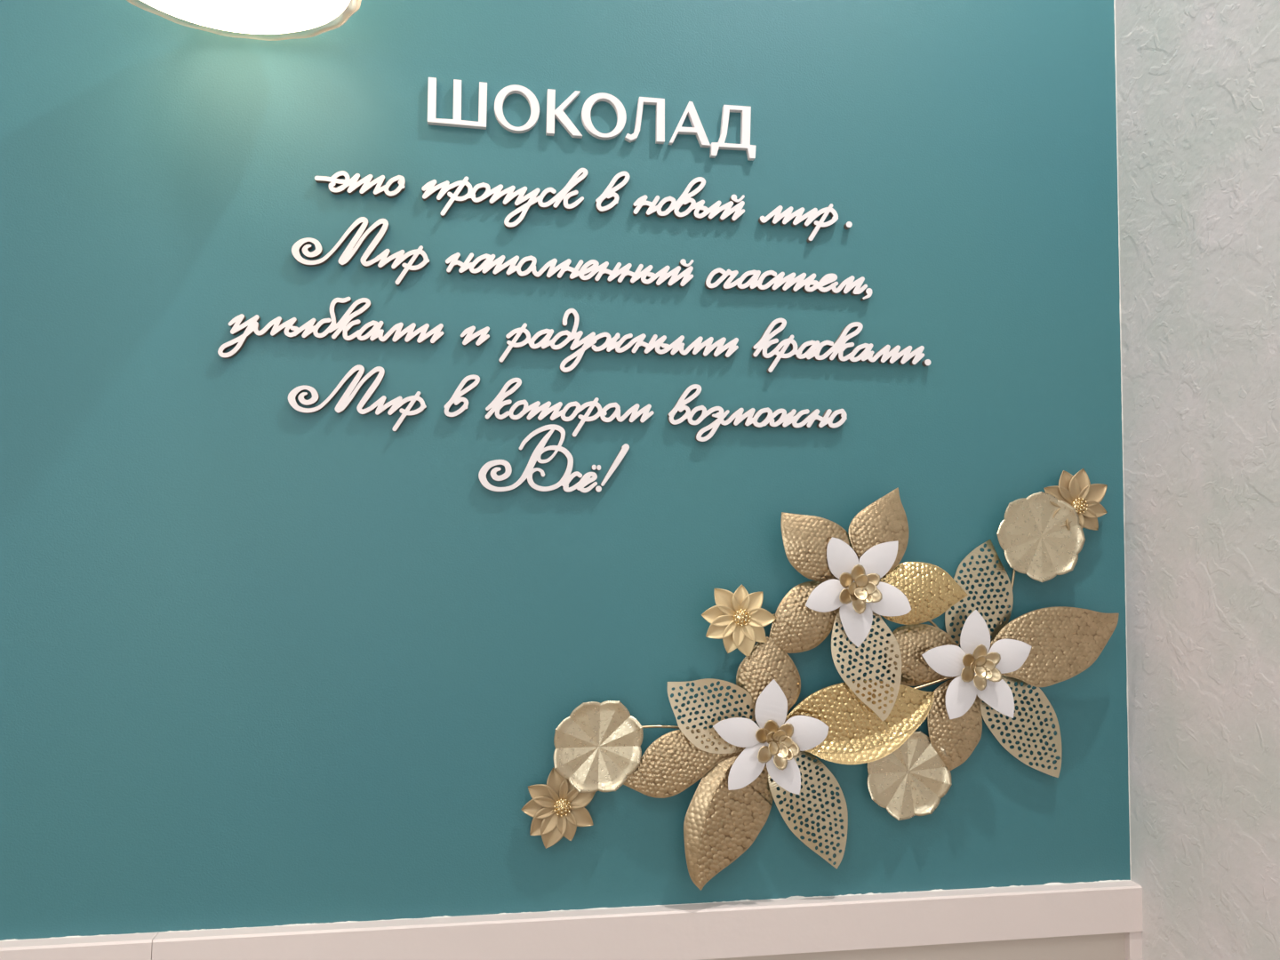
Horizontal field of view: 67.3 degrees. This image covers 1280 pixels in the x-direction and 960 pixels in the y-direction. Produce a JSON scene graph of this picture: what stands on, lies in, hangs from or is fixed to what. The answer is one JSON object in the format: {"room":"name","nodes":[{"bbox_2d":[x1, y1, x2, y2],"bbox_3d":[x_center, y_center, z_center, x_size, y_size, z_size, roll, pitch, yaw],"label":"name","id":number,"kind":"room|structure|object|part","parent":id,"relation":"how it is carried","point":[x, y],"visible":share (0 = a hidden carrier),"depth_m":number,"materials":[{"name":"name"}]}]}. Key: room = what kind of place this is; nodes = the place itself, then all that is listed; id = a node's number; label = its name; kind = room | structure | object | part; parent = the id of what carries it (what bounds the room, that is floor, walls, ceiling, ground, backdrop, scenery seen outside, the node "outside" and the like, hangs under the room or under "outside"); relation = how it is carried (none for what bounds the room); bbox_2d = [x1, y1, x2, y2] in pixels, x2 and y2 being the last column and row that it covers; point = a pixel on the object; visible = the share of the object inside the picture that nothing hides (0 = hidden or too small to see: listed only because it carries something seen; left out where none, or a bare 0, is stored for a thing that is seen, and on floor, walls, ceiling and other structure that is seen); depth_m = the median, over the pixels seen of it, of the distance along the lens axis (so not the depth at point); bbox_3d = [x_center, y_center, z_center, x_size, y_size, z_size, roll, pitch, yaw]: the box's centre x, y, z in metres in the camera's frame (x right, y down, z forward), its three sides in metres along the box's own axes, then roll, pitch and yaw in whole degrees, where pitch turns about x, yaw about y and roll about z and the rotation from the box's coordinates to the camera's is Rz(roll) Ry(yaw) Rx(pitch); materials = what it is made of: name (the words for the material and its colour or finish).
{"room":"chocolate shop","nodes":[
{"label":"chocolate shop","id":0,"kind":"room"},
{"bbox_2d":[0,0,1130,940],"bbox_3d":[-1.326,-0.750,1.908,5.207,4.800,0.120,1,-4,-10],"label":"wall","id":1,"kind":"structure","parent":0,"point":[264,661],"depth_m":1.98,"materials":[{"name":"teal paint"}]},
{"bbox_2d":[0,932,158,959],"bbox_3d":[-2.404,0.870,1.542,3.033,0.098,0.036,1,-4,-10],"label":"trim","id":2,"kind":"structure","parent":1,"relation":"attached to","point":[121,947],"depth_m":1.77,"materials":[{"name":"white wood"}]},
{"bbox_2d":[217,296,443,359],"bbox_3d":[-0.616,-0.303,1.937,0.434,0.134,0.014,1,-4,-10],"label":"cursive word","id":3,"kind":"object","parent":1,"relation":"attached to","point":[346,324],"visible":1,"depth_m":1.93,"materials":[{"name":"white plastic"}]},
{"bbox_2d":[288,364,426,431],"bbox_3d":[-0.567,-0.166,1.938,0.269,0.132,0.014,1,-4,-10],"label":"cursive word","id":4,"kind":"object","parent":1,"relation":"attached to","point":[357,382],"visible":1,"depth_m":1.93,"materials":[{"name":"white plastic"}]},
{"bbox_2d":[314,170,405,198],"bbox_3d":[-0.571,-0.604,1.964,0.177,0.046,0.014,1,-4,-10],"label":"cursive word","id":5,"kind":"object","parent":1,"relation":"attached to","point":[367,183],"visible":1,"depth_m":1.96,"materials":[{"name":"white plastic"}]},
{"bbox_2d":[291,216,429,286],"bbox_3d":[-0.566,-0.467,1.956,0.270,0.135,0.014,1,-4,-10],"label":"cursive word","id":6,"kind":"object","parent":1,"relation":"attached to","point":[362,235],"visible":1,"depth_m":1.95,"materials":[{"name":"white plastic"}]},
{"bbox_2d":[427,77,487,129],"bbox_3d":[-0.381,-0.786,2.008,0.121,0.096,0.014,1,-4,-10],"label":"letter","id":7,"kind":"object","parent":1,"relation":"attached to","point":[456,122],"visible":1,"depth_m":2.00,"materials":[{"name":"white plastic"}]},
{"bbox_2d":[443,374,479,417],"bbox_3d":[-0.365,-0.172,1.974,0.071,0.089,0.014,1,-4,-10],"label":"cursive word","id":8,"kind":"object","parent":1,"relation":"attached to","point":[456,398],"visible":1,"depth_m":1.97,"materials":[{"name":"white plastic"}]},
{"bbox_2d":[460,325,489,346],"bbox_3d":[-0.340,-0.297,1.985,0.060,0.041,0.014,1,-4,-10],"label":"cursive word","id":9,"kind":"object","parent":1,"relation":"attached to","point":[483,334],"visible":1,"depth_m":1.98,"materials":[{"name":"white plastic"}]},
{"bbox_2d":[421,168,587,229],"bbox_3d":[-0.281,-0.596,2.014,0.343,0.139,0.014,1,-4,-10],"label":"cursive word","id":10,"kind":"object","parent":1,"relation":"attached to","point":[431,188],"visible":1,"depth_m":2.01,"materials":[{"name":"white plastic"}]},
{"bbox_2d":[494,84,539,133],"bbox_3d":[-0.260,-0.782,2.029,0.095,0.099,0.014,1,-4,-10],"label":"letter","id":11,"kind":"object","parent":1,"relation":"attached to","point":[503,93],"visible":1,"depth_m":2.02,"materials":[{"name":"white plastic"}]},
{"bbox_2d":[478,424,597,493],"bbox_3d":[-0.210,-0.045,1.993,0.245,0.142,0.014,1,-4,-10],"label":"cursive word","id":12,"kind":"object","parent":1,"relation":"attached to","point":[567,476],"visible":1,"depth_m":1.99,"materials":[{"name":"white plastic"}]},
{"bbox_2d":[545,88,582,138],"bbox_3d":[-0.160,-0.779,2.046,0.076,0.097,0.014,1,-4,-10],"label":"letter","id":13,"kind":"object","parent":1,"relation":"attached to","point":[558,113],"visible":1,"depth_m":2.04,"materials":[{"name":"white plastic"}]},
{"bbox_2d":[445,252,693,287],"bbox_3d":[-0.144,-0.450,2.029,0.523,0.060,0.014,1,-4,-10],"label":"cursive word","id":14,"kind":"object","parent":1,"relation":"attached to","point":[590,268],"visible":1,"depth_m":2.02,"materials":[{"name":"white plastic"}]},
{"bbox_2d":[485,377,654,437],"bbox_3d":[-0.145,-0.149,2.011,0.352,0.119,0.014,1,-4,-10],"label":"cursive word","id":15,"kind":"object","parent":1,"relation":"attached to","point":[498,404],"visible":1,"depth_m":2.00,"materials":[{"name":"white plastic"}]},
{"bbox_2d":[0,880,1143,959],"bbox_3d":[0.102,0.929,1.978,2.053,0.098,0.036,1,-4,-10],"label":"trim","id":16,"kind":"structure","parent":1,"relation":"attached to","point":[754,928],"depth_m":1.97,"materials":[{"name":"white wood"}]},
{"bbox_2d":[591,464,596,470],"bbox_3d":[-0.097,-0.026,2.012,0.009,0.011,0.014,1,-4,-10],"label":"dot","id":17,"kind":"object","parent":1,"relation":"attached to","point":[593,467],"visible":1,"depth_m":2.00,"materials":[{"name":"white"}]},
{"bbox_2d":[581,92,626,139],"bbox_3d":[-0.078,-0.779,2.061,0.096,0.097,0.014,1,-4,-10],"label":"letter","id":18,"kind":"object","parent":1,"relation":"attached to","point":[618,106],"visible":1,"depth_m":2.06,"materials":[{"name":"white plastic"}]},
{"bbox_2d":[594,171,629,213],"bbox_3d":[-0.059,-0.615,2.054,0.072,0.091,0.014,1,-4,-10],"label":"cursive word","id":19,"kind":"object","parent":1,"relation":"attached to","point":[610,192],"visible":1,"depth_m":2.05,"materials":[{"name":"white plastic"}]},
{"bbox_2d":[594,443,629,492],"bbox_3d":[-0.059,-0.025,2.018,0.070,0.102,0.014,1,-4,-10],"label":"exclamation mark","id":20,"kind":"object","parent":1,"relation":"attached to","point":[624,448],"visible":1,"depth_m":2.01,"materials":[{"name":"white plastic"}]},
{"bbox_2d":[498,308,738,373],"bbox_3d":[-0.040,-0.290,2.038,0.511,0.136,0.014,1,-4,-10],"label":"cursive word","id":21,"kind":"object","parent":1,"relation":"attached to","point":[588,341],"visible":1,"depth_m":2.02,"materials":[{"name":"white plastic"}]},
{"bbox_2d":[624,96,664,143],"bbox_3d":[0.010,-0.776,2.076,0.086,0.098,0.014,1,-4,-10],"label":"letter","id":22,"kind":"object","parent":1,"relation":"attached to","point":[660,125],"visible":1,"depth_m":2.07,"materials":[{"name":"white plastic"}]},
{"bbox_2d":[632,176,744,222],"bbox_3d":[0.107,-0.610,2.083,0.247,0.092,0.014,1,-4,-10],"label":"cursive word","id":23,"kind":"object","parent":1,"relation":"attached to","point":[685,198],"visible":1,"depth_m":2.08,"materials":[{"name":"white plastic"}]},
{"bbox_2d":[668,101,710,147],"bbox_3d":[0.107,-0.775,2.093,0.091,0.096,0.014,1,-4,-10],"label":"letter","id":24,"kind":"object","parent":1,"relation":"attached to","point":[697,129],"visible":1,"depth_m":2.09,"materials":[{"name":"white plastic"}]},
{"bbox_2d":[709,104,756,160],"bbox_3d":[0.204,-0.762,2.109,0.101,0.117,0.014,1,-4,-10],"label":"letter","id":25,"kind":"object","parent":1,"relation":"attached to","point":[745,111],"visible":1,"depth_m":2.11,"materials":[{"name":"white plastic"}]},
{"bbox_2d":[667,384,847,442],"bbox_3d":[0.256,-0.140,2.080,0.399,0.123,0.014,1,-4,-10],"label":"cursive word","id":26,"kind":"object","parent":1,"relation":"attached to","point":[785,419],"visible":1,"depth_m":2.07,"materials":[{"name":"white plastic"}]},
{"bbox_2d":[704,267,871,300],"bbox_3d":[0.328,-0.431,2.111,0.380,0.054,0.014,1,-4,-10],"label":"cursive word","id":27,"kind":"object","parent":1,"relation":"attached to","point":[756,281],"visible":1,"depth_m":2.10,"materials":[{"name":"white plastic"}]},
{"bbox_2d":[758,203,838,242],"bbox_3d":[0.349,-0.570,2.123,0.180,0.087,0.014,1,-4,-10],"label":"cursive word","id":28,"kind":"object","parent":1,"relation":"attached to","point":[787,216],"visible":1,"depth_m":2.12,"materials":[{"name":"white plastic"}]},
{"bbox_2d":[520,468,1119,890],"bbox_3d":[0.421,0.400,2.029,1.321,0.886,0.108,1,-4,-10],"label":"wall sculpture","id":29,"kind":"object","parent":1,"relation":"attached to","point":[857,576],"visible":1,"depth_m":2.03,"materials":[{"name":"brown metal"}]},
{"bbox_2d":[552,798,571,817],"bbox_3d":[-0.158,0.660,1.947,0.038,0.038,0.038,1,-4,-10],"label":"flower center","id":30,"kind":"object","parent":29,"relation":"on","point":[562,807],"depth_m":1.94,"materials":[{"name":"gold metal"}]},
{"bbox_3d":[0.096,0.527,1.995,0.368,0.039,0.007,1,-4,-9],"label":"connecting rod","id":31,"kind":"part","parent":29,"relation":"part of","materials":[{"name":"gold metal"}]},
{"bbox_2d":[733,608,751,626],"bbox_3d":[0.209,0.288,2.022,0.038,0.038,0.062,1,-4,-10],"label":"flower center","id":32,"kind":"object","parent":29,"relation":"on","point":[741,617],"depth_m":2.00,"materials":[{"name":"gold metal"}]},
{"bbox_3d":[0.287,0.548,1.988,0.012,0.012,0.036,1,-4,-10],"label":"rosette post","id":33,"kind":"part","parent":29,"relation":"part of","materials":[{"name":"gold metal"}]},
{"bbox_3d":[0.607,0.320,2.098,0.270,0.171,0.020,1,-4,-12],"label":"connecting rod","id":34,"kind":"part","parent":29,"relation":"part of","materials":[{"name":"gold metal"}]},
{"bbox_3d":[0.519,0.480,2.072,0.444,0.151,0.008,1,-4,-9],"label":"connecting rod","id":35,"kind":"part","parent":29,"relation":"part of","materials":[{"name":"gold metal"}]},
{"bbox_3d":[0.816,0.268,2.141,0.145,0.284,0.013,1,-4,-11],"label":"connecting rod","id":36,"kind":"part","parent":29,"relation":"part of","materials":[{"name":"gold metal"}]},
{"bbox_2d":[1071,497,1088,514],"bbox_3d":[0.991,0.059,2.183,0.038,0.038,0.042,1,-4,-10],"label":"flower center","id":37,"kind":"object","parent":29,"relation":"on","point":[1079,506],"depth_m":2.17,"materials":[{"name":"gold metal"}]},
{"bbox_2d":[752,318,924,373],"bbox_3d":[0.439,-0.290,2.122,0.396,0.121,0.014,1,-4,-10],"label":"cursive word","id":38,"kind":"object","parent":1,"relation":"attached to","point":[837,348],"visible":1,"depth_m":2.11,"materials":[{"name":"white plastic"}]},
{"bbox_2d":[843,221,852,229],"bbox_3d":[0.463,-0.567,2.143,0.014,0.014,0.014,1,-4,-10],"label":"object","id":39,"kind":"object","parent":1,"relation":"attached to","point":[848,224],"visible":1,"depth_m":2.14,"materials":[{"name":"white plastic"}]},
{"bbox_2d":[700,932,1125,959],"bbox_3d":[0.427,1.295,2.023,1.320,0.618,0.016,1,-4,-10],"label":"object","id":40,"kind":"structure","parent":1,"relation":"attached to","point":[1107,946],"depth_m":2.09,"materials":[{"name":"beige"}]},
{"bbox_2d":[921,359,930,366],"bbox_3d":[0.642,-0.263,2.156,0.015,0.014,0.014,1,-4,-10],"label":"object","id":41,"kind":"object","parent":1,"relation":"attached to","point":[925,363],"visible":1,"depth_m":2.15,"materials":[{"name":"white plastic"}]},
{"bbox_2d":[1113,0,1131,879],"bbox_3d":[1.135,-1.089,2.297,0.002,3.994,0.003,1,-4,-10],"label":"trim","id":42,"kind":"structure","parent":1,"relation":"attached to","point":[1114,0],"depth_m":2.24,"materials":[{"name":"white"}]},
{"bbox_2d":[1124,931,1142,959],"bbox_3d":[1.093,1.310,2.131,0.030,0.618,0.032,1,-4,-10],"label":"trim","id":43,"kind":"structure","parent":1,"relation":"attached to","point":[1132,940],"depth_m":2.13,"materials":[{"name":"white wood"}]},
{"bbox_2d":[1114,0,1279,959],"bbox_3d":[1.638,-0.848,-0.272,0.120,4.800,5.200,1,-4,-10],"label":"wall","id":44,"kind":"structure","parent":0,"point":[1198,81],"depth_m":1.99,"materials":[{"name":"grey paint"}]},
{"bbox_3d":[-0.895,-3.353,-0.565,5.087,0.100,5.200,1,-4,-10],"label":"ceiling","id":45,"kind":"structure","parent":0,"visible":0},
{"bbox_2d":[126,0,361,40],"bbox_3d":[-0.728,-2.013,1.763,0.495,2.281,0.489,1,-4,-10],"label":"pendant lamp","id":46,"kind":"object","parent":45,"relation":"hanging from","point":[260,20],"visible":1,"depth_m":1.82,"materials":[{"name":"white glass"}]}
]}

